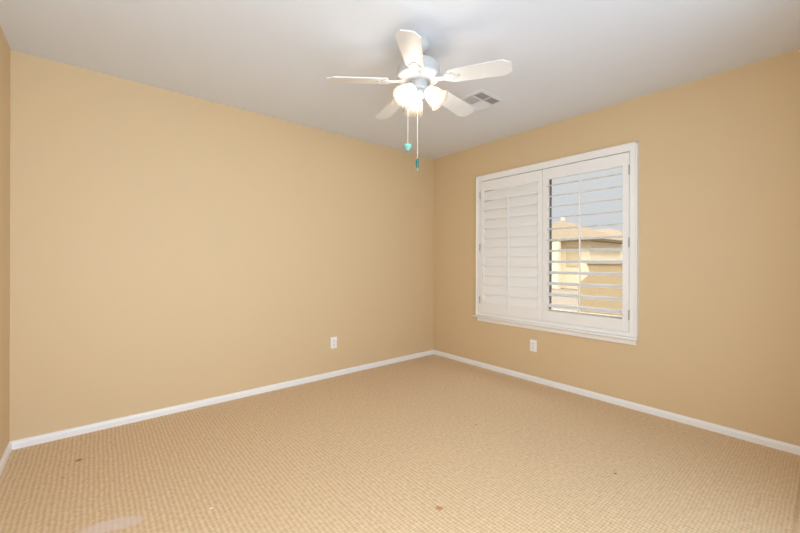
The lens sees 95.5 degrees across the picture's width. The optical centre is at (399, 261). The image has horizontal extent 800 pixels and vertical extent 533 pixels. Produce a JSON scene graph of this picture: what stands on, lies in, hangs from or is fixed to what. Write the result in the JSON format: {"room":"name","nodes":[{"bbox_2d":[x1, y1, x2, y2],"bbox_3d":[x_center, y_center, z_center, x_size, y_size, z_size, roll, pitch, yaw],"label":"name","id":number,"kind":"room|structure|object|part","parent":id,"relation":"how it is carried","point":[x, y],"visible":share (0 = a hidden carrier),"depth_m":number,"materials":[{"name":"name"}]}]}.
{"room":"empty bedroom","nodes":[
{"label":"empty bedroom","id":0,"kind":"room"},
{"bbox_2d":[0,25,9,459],"bbox_3d":[-1.283,-0.069,0.803,0.130,2.440,3.570,0,0,-40],"label":"wall","id":1,"kind":"structure","parent":0,"point":[4,47],"depth_m":2.08,"materials":[{"name":"beige paint"}]},
{"bbox_2d":[0,442,11,475],"bbox_3d":[-1.273,1.125,0.899,0.013,0.051,3.440,0,0,-40],"label":"baseboard","id":2,"kind":"structure","parent":1,"relation":"attached to","point":[3,461],"depth_m":2.07,"materials":[{"name":"white paint"}]},
{"bbox_2d":[9,50,433,441],"bbox_3d":[-1.021,-0.069,3.435,3.909,2.440,0.130,0,0,-40],"label":"wall","id":3,"kind":"structure","parent":0,"point":[168,248],"depth_m":2.83,"materials":[{"name":"beige paint"}]},
{"bbox_2d":[10,350,432,449],"bbox_3d":[-0.978,1.126,3.380,3.649,0.051,0.013,0,0,-40],"label":"baseboard","id":4,"kind":"structure","parent":3,"relation":"attached to","point":[25,442],"depth_m":2.81,"materials":[{"name":"white paint"}]},
{"bbox_2d":[331,337,336,348],"bbox_3d":[-0.664,0.813,3.645,0.070,0.114,0.008,0,0,-40],"label":"wall outlet","id":5,"kind":"object","parent":3,"relation":"attached to","point":[333,339],"visible":1,"depth_m":3.64,"materials":[{"name":"white plastic"}]},
{"bbox_2d":[0,354,799,532],"bbox_3d":[0.121,1.214,2.066,3.909,0.120,3.700,0,0,-40],"label":"floor","id":6,"kind":"structure","parent":0,"point":[432,443],"depth_m":2.03,"materials":[{"name":"beige carpet"}]},
{"bbox_2d":[0,0,799,158],"bbox_3d":[0.128,-1.356,2.066,3.909,0.140,3.700,0,0,-40],"label":"ceiling","id":7,"kind":"structure","parent":0,"point":[271,58],"depth_m":2.17,"materials":[{"name":"white paint"}]},
{"bbox_2d":[326,29,512,169],"bbox_3d":[0.122,-0.910,2.155,1.000,0.751,1.019,0,0,-40],"label":"ceiling fan","id":8,"kind":"object","parent":7,"relation":"hanging from","point":[418,73],"visible":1,"depth_m":2.05,"materials":[{"name":"white metal"}]},
{"bbox_3d":[-0.244,-1.032,2.068,0.346,0.006,0.122,-4,12,-9],"label":"blade","id":9,"kind":"part","parent":8,"relation":"part of","materials":[{"name":"white wood"}]},
{"bbox_3d":[-0.057,-1.031,2.443,0.122,0.006,0.346,-12,2,-28],"label":"blade","id":10,"kind":"part","parent":8,"relation":"part of","materials":[{"name":"white wood"}]},
{"bbox_3d":[0.032,-0.946,2.057,0.139,0.139,0.132,0,0,-40],"label":"lamp shade","id":11,"kind":"part","parent":8,"relation":"part of","materials":[{"name":"white glass"}]},
{"bbox_3d":[0.044,-0.963,2.069,0.063,0.063,0.043,0,0,-40],"label":"light bulb","id":12,"kind":"part","parent":8,"relation":"part of","materials":[{"name":"white glass"}]},
{"bbox_3d":[0.055,-1.031,1.773,0.122,0.006,0.346,11,6,8],"label":"blade","id":13,"kind":"part","parent":8,"relation":"part of","materials":[{"name":"white wood"}]},
{"bbox_3d":[0.091,-0.946,2.235,0.128,0.139,0.137,0,0,-40],"label":"lamp shade","id":14,"kind":"part","parent":8,"relation":"part of","materials":[{"name":"white glass"}]},
{"bbox_3d":[0.102,-0.778,2.127,0.003,0.355,0.003,0,0,-40],"label":"pull chain","id":15,"kind":"part","parent":8,"relation":"part of","materials":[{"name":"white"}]},
{"bbox_3d":[0.215,-0.946,2.097,0.129,0.139,0.136,0,0,-40],"label":"lamp shade","id":16,"kind":"part","parent":8,"relation":"part of","materials":[{"name":"white glass"}]},
{"bbox_3d":[0.358,-1.030,2.381,0.122,0.006,0.346,-15,-14,43],"label":"blade","id":17,"kind":"part","parent":8,"relation":"part of","materials":[{"name":"white"}]},
{"bbox_3d":[0.427,-1.030,1.967,0.346,0.006,0.122,5,-9,26],"label":"blade","id":18,"kind":"part","parent":8,"relation":"part of","materials":[{"name":"white"}]},
{"bbox_2d":[460,89,505,112],"bbox_3d":[0.626,-1.278,2.919,0.310,0.012,0.310,0,0,-40],"label":"ceiling vent","id":19,"kind":"object","parent":7,"relation":"in","point":[480,100],"visible":0.74,"depth_m":2.88,"materials":[{"name":"white metal"}]},
{"bbox_2d":[433,49,799,445],"bbox_3d":[1.574,-0.062,3.278,0.130,2.440,3.440,0,0,-40],"label":"wall","id":20,"kind":"structure","parent":0,"point":[718,343],"depth_m":2.57,"materials":[{"name":"beige paint"}]},
{"bbox_2d":[530,339,536,351],"bbox_3d":[1.288,0.812,3.510,0.008,0.114,0.070,0,0,-40],"label":"wall outlet","id":21,"kind":"object","parent":20,"relation":"attached to","point":[533,343],"visible":1,"depth_m":3.51,"materials":[{"name":"white plastic"}]},
{"bbox_2d":[472,141,638,345],"bbox_3d":[1.382,-0.140,3.466,0.181,1.588,1.596,0,0,-40],"label":"window","id":22,"kind":"structure","parent":20,"relation":"in","point":[631,337],"depth_m":3.09,"materials":[{"name":"white wood"}]},
{"bbox_2d":[479,170,542,320],"bbox_3d":[1.109,-0.156,3.694,0.056,1.419,0.721,0,0,-40],"label":"shutter panel","id":23,"kind":"object","parent":22,"relation":"attached to","point":[509,250],"visible":1,"depth_m":3.66,"materials":[{"name":"white wood"}]},
{"bbox_3d":[1.093,-0.088,3.678,0.011,1.174,0.013,0,0,-40],"label":"tilt rod","id":24,"kind":"part","parent":23,"relation":"part of","materials":[{"name":"white wood"}]},
{"bbox_3d":[1.113,0.505,3.696,0.026,0.097,0.626,0,0,-40],"label":"rail","id":25,"kind":"part","parent":23,"relation":"part of","materials":[{"name":"white wood"}]},
{"bbox_3d":[1.117,-0.814,3.696,0.026,0.102,0.626,0,0,-40],"label":"rail","id":26,"kind":"part","parent":23,"relation":"part of","materials":[{"name":"white wood"}]},
{"bbox_3d":[1.431,-0.173,3.499,0.049,1.258,0.037,0,0,-40],"label":"meeting rail","id":27,"kind":"part","parent":22,"relation":"part of","materials":[{"name":"white wood"}]},
{"bbox_3d":[1.437,-0.173,3.493,0.045,1.358,1.441,0,0,-40],"label":"frame","id":28,"kind":"part","parent":22,"relation":"part of","materials":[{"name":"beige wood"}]},
{"bbox_3d":[1.330,0.600,3.425,0.052,0.017,1.596,0,0,-40],"label":"sill","id":29,"kind":"part","parent":22,"relation":"part of","materials":[{"name":"white wood"}]},
{"bbox_2d":[542,152,629,331],"bbox_3d":[1.576,-0.154,3.135,0.125,1.419,0.728,0,0,-40],"label":"shutter panel","id":30,"kind":"object","parent":22,"relation":"attached to","point":[623,159],"visible":1,"depth_m":3.08,"materials":[{"name":"white wood"}]},
{"bbox_3d":[1.533,-0.129,3.098,0.011,1.174,0.013,0,0,-40],"label":"tilt rod","id":31,"kind":"part","parent":30,"relation":"part of","materials":[{"name":"white wood"}]},
{"bbox_3d":[1.580,0.506,3.138,0.026,0.097,0.620,0,0,-40],"label":"rail","id":32,"kind":"part","parent":30,"relation":"part of","materials":[{"name":"white wood"}]},
{"bbox_3d":[1.583,-0.813,3.138,0.026,0.102,0.620,0,0,-40],"label":"rail","id":33,"kind":"part","parent":30,"relation":"part of","materials":[{"name":"white wood"}]},
{"bbox_2d":[433,350,799,454],"bbox_3d":[1.516,1.132,3.232,0.013,0.051,3.440,0,0,-40],"label":"baseboard","id":34,"kind":"structure","parent":20,"relation":"attached to","point":[787,447],"depth_m":2.77,"materials":[{"name":"white paint"}]},
{"label":"outside","id":35,"kind":"structure","parent":0,"visible":0},
{"bbox_2d":[537,287,577,311],"bbox_3d":[17.201,1.648,31.635,59.500,0.100,100.000,0,0,-40],"label":"ground","id":36,"kind":"structure","parent":35,"point":[557,300],"depth_m":15.07,"materials":[{"name":"beige concrete"}]},
{"bbox_2d":[537,218,621,288],"bbox_3d":[10.616,-0.644,23.774,5.700,4.450,6.000,0,0,-40],"label":"house","id":37,"kind":"structure","parent":36,"relation":"on","point":[573,232],"depth_m":21.25,"materials":[{"name":"beige paint"}]},
{"bbox_2d":[578,263,621,315],"bbox_3d":[5.167,0.787,5.269,0.240,1.560,5.000,0,0,-40],"label":"wall","id":38,"kind":"structure","parent":36,"relation":"on","point":[593,267],"depth_m":6.77,"materials":[{"name":"beige paint"}]},
{"bbox_2d":[593,228,621,259],"bbox_3d":[14.723,-0.543,31.878,9.800,4.270,12.240,0,0,-40],"label":"house","id":39,"kind":"structure","parent":36,"relation":"on","point":[613,232],"depth_m":27.60,"materials":[{"name":"yellow paint"}]}
]}

